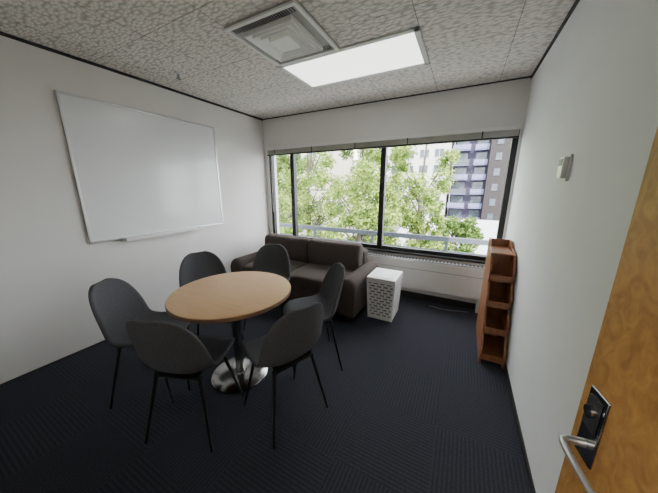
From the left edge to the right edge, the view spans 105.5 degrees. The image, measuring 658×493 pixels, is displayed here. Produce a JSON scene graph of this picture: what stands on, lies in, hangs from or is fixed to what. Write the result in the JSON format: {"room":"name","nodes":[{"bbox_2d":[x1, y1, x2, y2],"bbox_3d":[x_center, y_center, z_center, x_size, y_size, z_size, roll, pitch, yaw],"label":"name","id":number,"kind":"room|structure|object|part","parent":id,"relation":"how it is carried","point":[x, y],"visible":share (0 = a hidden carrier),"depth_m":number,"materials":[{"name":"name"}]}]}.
{"room":"office","nodes":[
{"label":"office","id":0,"kind":"room"},
{"bbox_2d":[0,35,268,383],"bbox_3d":[-2.348,-0.323,2.306,0.200,2.600,5.400,7,15,27],"label":"wall","id":1,"kind":"structure","parent":0,"point":[49,265],"depth_m":2.19,"materials":[{"name":"paint"}]},
{"bbox_2d":[0,340,105,385],"bbox_3d":[-1.929,0.803,3.160,0.008,0.012,3.600,7,15,27],"label":"baseboard","id":2,"kind":"structure","parent":1,"relation":"attached to","point":[103,340],"depth_m":2.19,"materials":[{"name":"black plastic"}]},
{"bbox_2d":[0,31,262,120],"bbox_3d":[-1.926,-1.709,2.561,0.014,0.022,3.600,7,15,27],"label":"trim","id":3,"kind":"structure","parent":1,"relation":"attached to","point":[1,32],"depth_m":2.31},
{"bbox_2d":[54,90,223,243],"bbox_3d":[-1.861,-0.792,2.825,0.085,1.312,1.504,7,15,27],"label":"whiteboard","id":4,"kind":"object","parent":1,"relation":"attached to","point":[138,174],"visible":1,"depth_m":2.62,"materials":[{"name":"metal"}]},
{"bbox_2d":[123,227,201,240],"bbox_3d":[-1.889,-0.158,2.921,0.085,0.034,0.850,7,15,27],"label":"tray","id":5,"kind":"object","parent":4,"relation":"on","point":[143,235],"depth_m":2.83,"materials":[{"name":"white metal"}]},
{"bbox_2d":[0,295,530,492],"bbox_3d":[-0.698,1.217,1.775,3.935,0.150,5.400,7,15,27],"label":"floor","id":6,"kind":"structure","parent":0,"point":[412,408],"depth_m":1.67,"materials":[{"name":"carpet"}]},
{"bbox_2d":[88,278,189,408],"bbox_3d":[-1.371,0.666,1.889,0.521,0.872,0.470,-2,13,-6],"label":"dining chair","id":7,"kind":"object","parent":6,"relation":"on","point":[114,302],"visible":0.71,"depth_m":1.80,"materials":[{"name":"grey fabric"}]},
{"bbox_3d":[-1.495,0.915,1.753,0.025,0.450,0.136,10,17,36],"label":"leg","id":8,"kind":"part","parent":7,"relation":"part of","materials":[{"name":"black metal"}]},
{"bbox_3d":[-1.179,0.907,1.789,0.136,0.450,0.025,11,17,38],"label":"leg","id":9,"kind":"part","parent":7,"relation":"part of","materials":[{"name":"black metal"}]},
{"bbox_2d":[126,319,243,452],"bbox_3d":[-0.883,0.739,1.584,0.470,0.872,0.521,2,13,7],"label":"dining chair","id":10,"kind":"object","parent":6,"relation":"on","point":[168,348],"visible":1,"depth_m":1.36,"materials":[{"name":"grey fabric"}]},
{"bbox_3d":[-1.074,0.973,1.513,0.136,0.450,0.025,-10,17,-36],"label":"leg","id":11,"kind":"part","parent":10,"relation":"part of","materials":[{"name":"black metal"}]},
{"bbox_3d":[-0.881,0.743,1.600,0.300,0.019,0.270,2,13,7],"label":"under frame","id":12,"kind":"part","parent":10,"relation":"part of","materials":[{"name":"black metal"}]},
{"bbox_3d":[-0.726,0.982,1.473,0.025,0.450,0.136,-11,17,-38],"label":"leg","id":13,"kind":"part","parent":10,"relation":"part of","materials":[{"name":"black metal"}]},
{"bbox_3d":[-0.689,0.909,1.780,0.136,0.450,0.025,-10,17,-36],"label":"leg","id":14,"kind":"part","parent":10,"relation":"part of","materials":[{"name":"black metal"}]},
{"bbox_2d":[179,251,243,339],"bbox_3d":[-1.184,0.523,2.489,0.470,0.872,0.521,-11,17,-40],"label":"dining chair","id":15,"kind":"object","parent":6,"relation":"on","point":[195,266],"visible":0.38,"depth_m":2.56,"materials":[{"name":"grey fabric"}]},
{"bbox_3d":[-1.203,0.785,2.299,0.025,0.450,0.136,1,13,5],"label":"leg","id":16,"kind":"part","parent":15,"relation":"part of","materials":[{"name":"black metal"}]},
{"bbox_2d":[165,271,290,393],"bbox_3d":[-0.743,0.698,2.019,0.889,0.745,0.889,7,15,27],"label":"round table","id":17,"kind":"object","parent":6,"relation":"on","point":[233,297],"visible":0.94,"depth_m":1.90,"materials":[{"name":"brown wood"}]},
{"bbox_3d":[-0.743,1.044,2.101,0.450,0.034,0.450,7,15,27],"label":"plate","id":18,"kind":"part","parent":17,"relation":"part of","materials":[{"name":"metal"}]},
{"bbox_2d":[243,244,289,330],"bbox_3d":[-0.683,0.450,2.797,0.470,0.872,0.521,2,14,8],"label":"dining chair","id":19,"kind":"object","parent":6,"relation":"on","point":[270,258],"visible":0.41,"depth_m":2.91,"materials":[{"name":"black plastic"}]},
{"bbox_2d":[242,302,327,448],"bbox_3d":[-0.298,0.718,1.673,0.470,0.872,0.521,-12,18,-41],"label":"dining chair","id":20,"kind":"object","parent":6,"relation":"on","point":[290,340],"visible":1,"depth_m":1.46,"materials":[{"name":"grey fabric"}]},
{"bbox_3d":[-0.544,0.920,1.733,0.136,0.450,0.025,1,13,2],"label":"leg","id":21,"kind":"part","parent":20,"relation":"part of","materials":[{"name":"black metal"}]},
{"bbox_3d":[-0.331,0.975,1.503,0.025,0.450,0.136,1,13,4],"label":"leg","id":22,"kind":"part","parent":20,"relation":"part of","materials":[{"name":"black metal"}]},
{"bbox_3d":[-0.308,0.723,1.685,0.300,0.019,0.270,-12,18,-41],"label":"under frame","id":23,"kind":"part","parent":20,"relation":"part of","materials":[{"name":"black metal"}]},
{"bbox_3d":[-0.071,0.921,1.731,0.136,0.450,0.025,1,13,2],"label":"leg","id":24,"kind":"part","parent":20,"relation":"part of","materials":[{"name":"black metal"}]},
{"bbox_2d":[231,234,378,321],"bbox_3d":[-0.369,0.310,3.532,1.940,0.800,0.860,7,15,27],"label":"sofa","id":25,"kind":"object","parent":6,"relation":"on","point":[310,260],"visible":0.64,"depth_m":3.27,"materials":[{"name":"brown fabric"}]},
{"bbox_3d":[-1.133,0.304,3.946,0.210,0.440,0.860,7,15,27],"label":"arm","id":26,"kind":"part","parent":25,"relation":"part of","materials":[{"name":"brown fabric"}]},
{"bbox_2d":[242,260,308,271],"bbox_3d":[-0.754,0.313,3.626,0.765,0.190,0.660,7,15,27],"label":"seat cushion","id":27,"kind":"object","parent":25,"relation":"on","point":[247,265],"depth_m":3.54,"materials":[{"name":"brown fabric"}]},
{"bbox_2d":[265,234,309,262],"bbox_3d":[-0.629,0.021,3.837,0.800,0.380,0.260,7,15,27],"label":"cushion","id":28,"kind":"object","parent":25,"relation":"on","point":[296,247],"depth_m":3.65,"materials":[{"name":"brown fabric"}]},
{"bbox_2d":[289,263,353,291],"bbox_3d":[-0.078,0.396,3.277,0.765,0.190,0.660,7,15,27],"label":"seat cushion","id":29,"kind":"object","parent":25,"relation":"on","point":[306,277],"depth_m":3.11,"materials":[{"name":"brown fabric"}]},
{"bbox_2d":[308,238,362,270],"bbox_3d":[0.078,0.108,3.473,0.800,0.380,0.260,7,15,27],"label":"cushion","id":30,"kind":"object","parent":25,"relation":"on","point":[321,252],"depth_m":3.33,"materials":[{"name":"brown fabric"}]},
{"bbox_3d":[0.396,0.491,3.159,0.210,0.440,0.860,7,15,27],"label":"arm","id":31,"kind":"part","parent":25,"relation":"part of","materials":[{"name":"brown fabric"}]},
{"bbox_3d":[-0.212,0.232,3.817,1.640,0.580,0.190,7,15,27],"label":"frame","id":32,"kind":"part","parent":25,"relation":"part of","materials":[{"name":"brown fabric"}]},
{"bbox_2d":[283,263,344,379],"bbox_3d":[-0.127,0.596,2.184,0.521,0.872,0.470,-3,14,-14],"label":"dining chair","id":33,"kind":"object","parent":6,"relation":"on","point":[329,293],"visible":0.68,"depth_m":2.22,"materials":[{"name":"grey fabric"}]},
{"bbox_3d":[-0.030,0.754,2.433,0.025,0.450,0.136,8,15,29],"label":"leg","id":34,"kind":"part","parent":33,"relation":"part of","materials":[{"name":"black metal"}]},
{"bbox_3d":[0.056,0.832,2.103,0.136,0.450,0.025,8,16,30],"label":"leg","id":35,"kind":"part","parent":33,"relation":"part of","materials":[{"name":"black metal"}]},
{"bbox_2d":[367,268,402,321],"bbox_3d":[0.669,0.572,3.029,0.338,0.523,0.384,7,15,27],"label":"side table","id":36,"kind":"object","parent":6,"relation":"on","point":[383,285],"visible":1,"depth_m":2.89,"materials":[{"name":"white plastic"}]},
{"bbox_3d":[0.669,0.336,2.973,0.338,0.028,0.384,7,15,27],"label":"lid","id":37,"kind":"part","parent":36,"relation":"part of","materials":[{"name":"white plastic"}]},
{"bbox_2d":[368,252,484,312],"bbox_3d":[0.787,0.403,3.602,2.600,0.587,0.110,7,15,27],"label":"wall heater","id":38,"kind":"object","parent":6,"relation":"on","point":[441,277],"visible":0.51,"depth_m":3.21,"materials":[{"name":"white metal"}]},
{"bbox_2d":[368,252,484,269],"bbox_3d":[0.787,0.127,3.536,2.560,0.015,0.095,7,15,27],"label":"grille","id":39,"kind":"object","parent":38,"relation":"attached to","point":[374,255],"depth_m":3.26,"materials":[{"name":"metal"}]},
{"bbox_2d":[476,238,515,368],"bbox_3d":[1.573,0.481,2.359,0.187,1.010,0.670,7,15,27],"label":"magazine rack","id":40,"kind":"object","parent":6,"relation":"on","point":[496,297],"visible":1,"depth_m":2.33,"materials":[{"name":"brown wood"}]},
{"bbox_2d":[0,0,575,118],"bbox_3d":[-0.698,-1.458,1.137,3.935,0.150,5.400,7,15,27],"label":"ceiling","id":41,"kind":"structure","parent":0,"point":[467,42],"depth_m":1.90,"materials":[{"name":"tile"}]},
{"bbox_2d":[174,71,181,79],"bbox_3d":[-1.470,-1.663,2.440,0.072,0.054,0.072,7,15,27],"label":"sprinkler","id":42,"kind":"object","parent":41,"relation":"attached to","point":[175,72],"visible":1,"depth_m":2.43,"materials":[{"name":"metal"}]},
{"bbox_2d":[224,0,338,65],"bbox_3d":[-0.325,-1.527,1.861,0.600,0.049,0.600,7,15,27],"label":"ceiling vent","id":43,"kind":"object","parent":41,"relation":"in","point":[284,33],"visible":1,"depth_m":1.77,"materials":[{"name":"white metal"}]},
{"bbox_3d":[-0.325,-1.522,1.862,0.170,0.038,0.170,7,15,27],"label":"plate","id":44,"kind":"part","parent":43,"relation":"part of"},
{"bbox_2d":[277,26,429,88],"bbox_3d":[0.212,-1.642,2.262,1.240,0.011,0.600,7,15,27],"label":"frame","id":45,"kind":"object","parent":41,"relation":"attached to","point":[416,30],"visible":0.91,"depth_m":2.06,"materials":[{"name":"white metal"}]},
{"bbox_2d":[284,32,423,86],"bbox_3d":[0.212,-1.644,2.261,1.160,0.006,0.520,7,15,27],"label":"diffuser","id":46,"kind":"object","parent":45,"relation":"attached to","point":[402,51],"visible":1,"depth_m":2.21,"materials":[{"name":"white plastic"}]},
{"bbox_2d":[263,78,531,303],"bbox_3d":[0.519,-0.653,3.691,3.535,2.600,0.200,7,15,27],"label":"wall","id":47,"kind":"structure","parent":0,"point":[501,104],"depth_m":3.12,"materials":[{"name":"paint"}]},
{"bbox_2d":[267,125,520,211],"bbox_3d":[0.485,-0.933,3.486,3.400,1.040,0.060,7,15,27],"label":"blind","id":48,"kind":"object","parent":47,"relation":"attached to","point":[507,132],"visible":1,"depth_m":3.11,"materials":[{"name":"grey fabric"}]},
{"bbox_3d":[0.485,-1.333,3.393,3.390,0.016,0.046,7,15,27],"label":"rail","id":49,"kind":"part","parent":48,"relation":"part of","materials":[{"name":"grey metal"}]},
{"bbox_3d":[0.486,-1.423,3.372,3.400,0.035,0.055,7,15,27],"label":"head rail","id":50,"kind":"part","parent":48,"relation":"part of","materials":[{"name":"grey metal"}]},
{"bbox_2d":[269,131,519,260],"bbox_3d":[0.520,-0.723,3.616,3.430,1.490,0.080,7,15,27],"label":"frame","id":51,"kind":"object","parent":47,"relation":"attached to","point":[514,142],"visible":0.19,"depth_m":3.46,"materials":[{"name":"black metal"}]},
{"bbox_2d":[263,76,530,119],"bbox_3d":[0.469,-1.890,3.300,3.507,0.012,0.012,7,15,27],"label":"trim","id":52,"kind":"structure","parent":47,"relation":"attached to","point":[526,76],"depth_m":3.01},
{"bbox_2d":[363,247,484,263],"bbox_3d":[0.494,0.024,3.744,3.430,0.029,0.050,7,15,27],"label":"sill","id":53,"kind":"structure","parent":47,"relation":"attached to","point":[367,248],"depth_m":3.30,"materials":[{"name":"black metal"}]},
{"bbox_2d":[400,290,475,309],"bbox_3d":[0.470,0.594,3.893,3.515,0.080,0.010,7,15,27],"label":"baseboard","id":54,"kind":"structure","parent":47,"relation":"attached to","point":[458,303],"depth_m":3.37,"materials":[{"name":"black plastic"}]},
{"bbox_2d":[505,0,657,492],"bbox_3d":[0.953,0.082,0.606,0.200,2.600,5.400,7,15,27],"label":"wall","id":55,"kind":"structure","parent":0,"point":[593,96],"depth_m":1.18,"materials":[{"name":"paint"}]},
{"bbox_2d":[504,361,535,492],"bbox_3d":[1.188,1.170,1.551,0.008,0.045,3.600,7,15,27],"label":"baseboard","id":56,"kind":"structure","parent":55,"relation":"attached to","point":[528,470],"depth_m":1.53,"materials":[{"name":"black plastic"}]},
{"bbox_2d":[530,0,579,78],"bbox_3d":[1.186,-1.327,0.958,0.014,0.022,3.600,7,15,27],"label":"trim","id":57,"kind":"structure","parent":55,"relation":"attached to","point":[576,2],"depth_m":1.78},
{"bbox_2d":[556,154,573,180],"bbox_3d":[1.258,-0.420,1.341,0.036,0.135,0.085,7,15,27],"label":"thermostat","id":58,"kind":"object","parent":55,"relation":"attached to","point":[564,166],"visible":1,"depth_m":1.31,"materials":[{"name":"white plastic"}]},
{"bbox_2d":[555,126,657,492],"bbox_3d":[0.497,0.461,0.219,0.036,2.018,0.857,5,14,19],"label":"door","id":59,"kind":"structure","parent":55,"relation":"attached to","point":[624,363],"depth_m":0.49,"materials":[{"name":"brown wood"}]},
{"bbox_2d":[575,385,610,469],"bbox_3d":[0.601,0.413,0.573,0.006,0.180,0.060,5,14,19],"label":"lock plate","id":60,"kind":"object","parent":59,"relation":"attached to","point":[588,454],"visible":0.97,"depth_m":0.56,"materials":[{"name":"metal"}]},
{"bbox_2d":[558,434,595,492],"bbox_3d":[0.554,0.474,0.539,0.056,0.022,0.143,5,14,19],"label":"lever","id":61,"kind":"object","parent":60,"relation":"attached to","point":[564,439],"visible":1,"depth_m":0.56,"materials":[{"name":"metal"}]},
{"bbox_2d":[583,404,595,418],"bbox_3d":[0.593,0.374,0.566,0.013,0.028,0.028,5,14,19],"label":"cylinder","id":62,"kind":"object","parent":60,"relation":"attached to","point":[589,410],"visible":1,"depth_m":0.56,"materials":[{"name":"metal"}]},
{"bbox_2d":[583,393,602,434],"bbox_3d":[0.597,0.379,0.566,0.004,0.080,0.040,5,14,20],"label":"lock plate inset","id":63,"kind":"object","parent":60,"relation":"attached to","point":[592,424],"depth_m":0.56},
{"label":"outside","id":64,"kind":"structure","parent":0,"visible":0},
{"bbox_2d":[376,213,447,241],"bbox_3d":[18.071,-7.926,66.151,150.000,0.200,126.100,7,15,27],"label":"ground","id":65,"kind":"structure","parent":64,"point":[398,227],"depth_m":46.51,"materials":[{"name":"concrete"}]},
{"bbox_2d":[277,156,289,218],"bbox_3d":[-7.125,-6.144,30.659,6.961,12.794,6.149,7,15,27],"label":"street tree","id":66,"kind":"object","parent":65,"relation":"on","point":[281,173],"visible":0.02,"depth_m":29.73,"materials":[{"name":"green plant"}]},
{"bbox_2d":[276,154,318,233],"bbox_3d":[-3.191,-3.957,21.639,5.670,12.721,6.460,-4,14,-15],"label":"street tree","id":67,"kind":"object","parent":65,"relation":"on","point":[281,160],"visible":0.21,"depth_m":20.42,"materials":[{"name":"green plant"}]},
{"bbox_2d":[278,152,343,237],"bbox_3d":[-1.195,-2.211,16.217,4.885,11.837,4.694,-3,14,-12],"label":"street tree","id":68,"kind":"object","parent":65,"relation":"on","point":[284,201],"visible":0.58,"depth_m":15.68,"materials":[{"name":"green plant"}]},
{"bbox_2d":[279,150,353,185],"bbox_3d":[-13.670,-23.757,62.266,38.400,32.400,12.400,7,15,27],"label":"apartment building","id":69,"kind":"structure","parent":65,"relation":"on","point":[342,167],"depth_m":52.70,"materials":[{"name":"white"}]},
{"bbox_2d":[282,186,366,239],"bbox_3d":[-2.597,-6.140,41.826,16.400,7.600,8.400,7,15,27],"label":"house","id":70,"kind":"structure","parent":65,"relation":"on","point":[312,189],"depth_m":36.17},
{"bbox_2d":[310,148,404,243],"bbox_3d":[1.868,-1.206,13.316,4.441,11.226,4.560,-12,18,-42],"label":"street tree","id":71,"kind":"object","parent":65,"relation":"on","point":[363,174],"visible":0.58,"depth_m":12.32,"materials":[{"name":"green plant"}]},
{"bbox_2d":[333,146,409,235],"bbox_3d":[3.629,-3.963,21.493,6.242,12.799,6.754,7,15,27],"label":"street tree","id":72,"kind":"object","parent":65,"relation":"on","point":[347,153],"visible":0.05,"depth_m":21.21,"materials":[{"name":"green plant"}]},
{"bbox_2d":[365,143,454,217],"bbox_3d":[20.128,-22.570,61.601,19.000,30.400,14.400,7,15,27],"label":"office building","id":73,"kind":"structure","parent":65,"relation":"on","point":[434,151],"depth_m":54.24,"materials":[{"name":"white concrete"}]},
{"bbox_2d":[383,145,460,250],"bbox_3d":[5.385,-1.681,15.021,4.318,11.361,4.132,7,15,27],"label":"street tree","id":74,"kind":"object","parent":65,"relation":"on","point":[417,221],"visible":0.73,"depth_m":14.53,"materials":[{"name":"green plant"}]},
{"bbox_2d":[396,217,498,254],"bbox_3d":[15.416,-1.130,28.562,13.000,4.000,16.000,7,15,27],"label":"building","id":75,"kind":"structure","parent":65,"relation":"on","point":[489,228],"depth_m":25.41,"materials":[{"name":"concrete"}]},
{"bbox_2d":[426,215,483,252],"bbox_3d":[9.071,0.425,18.540,3.726,5.645,3.627,12,18,40],"label":"street tree","id":76,"kind":"object","parent":65,"relation":"on","point":[465,228],"visible":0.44,"depth_m":17.41,"materials":[{"name":"green plant"}]},
{"bbox_2d":[446,139,511,220],"bbox_3d":[35.773,-26.542,53.245,15.000,42.000,16.100,7,15,27],"label":"building","id":77,"kind":"structure","parent":65,"relation":"on","point":[481,168],"depth_m":50.95,"materials":[{"name":"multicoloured concrete"}]},
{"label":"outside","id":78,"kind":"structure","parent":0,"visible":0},
{"bbox_2d":[279,223,488,255],"bbox_3d":[1.093,0.213,4.370,9.000,0.800,1.050,7,15,27],"label":"terrace railing","id":79,"kind":"object","parent":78,"point":[446,240],"visible":0.18,"depth_m":4.57,"materials":[{"name":"grey metal"}]}
]}

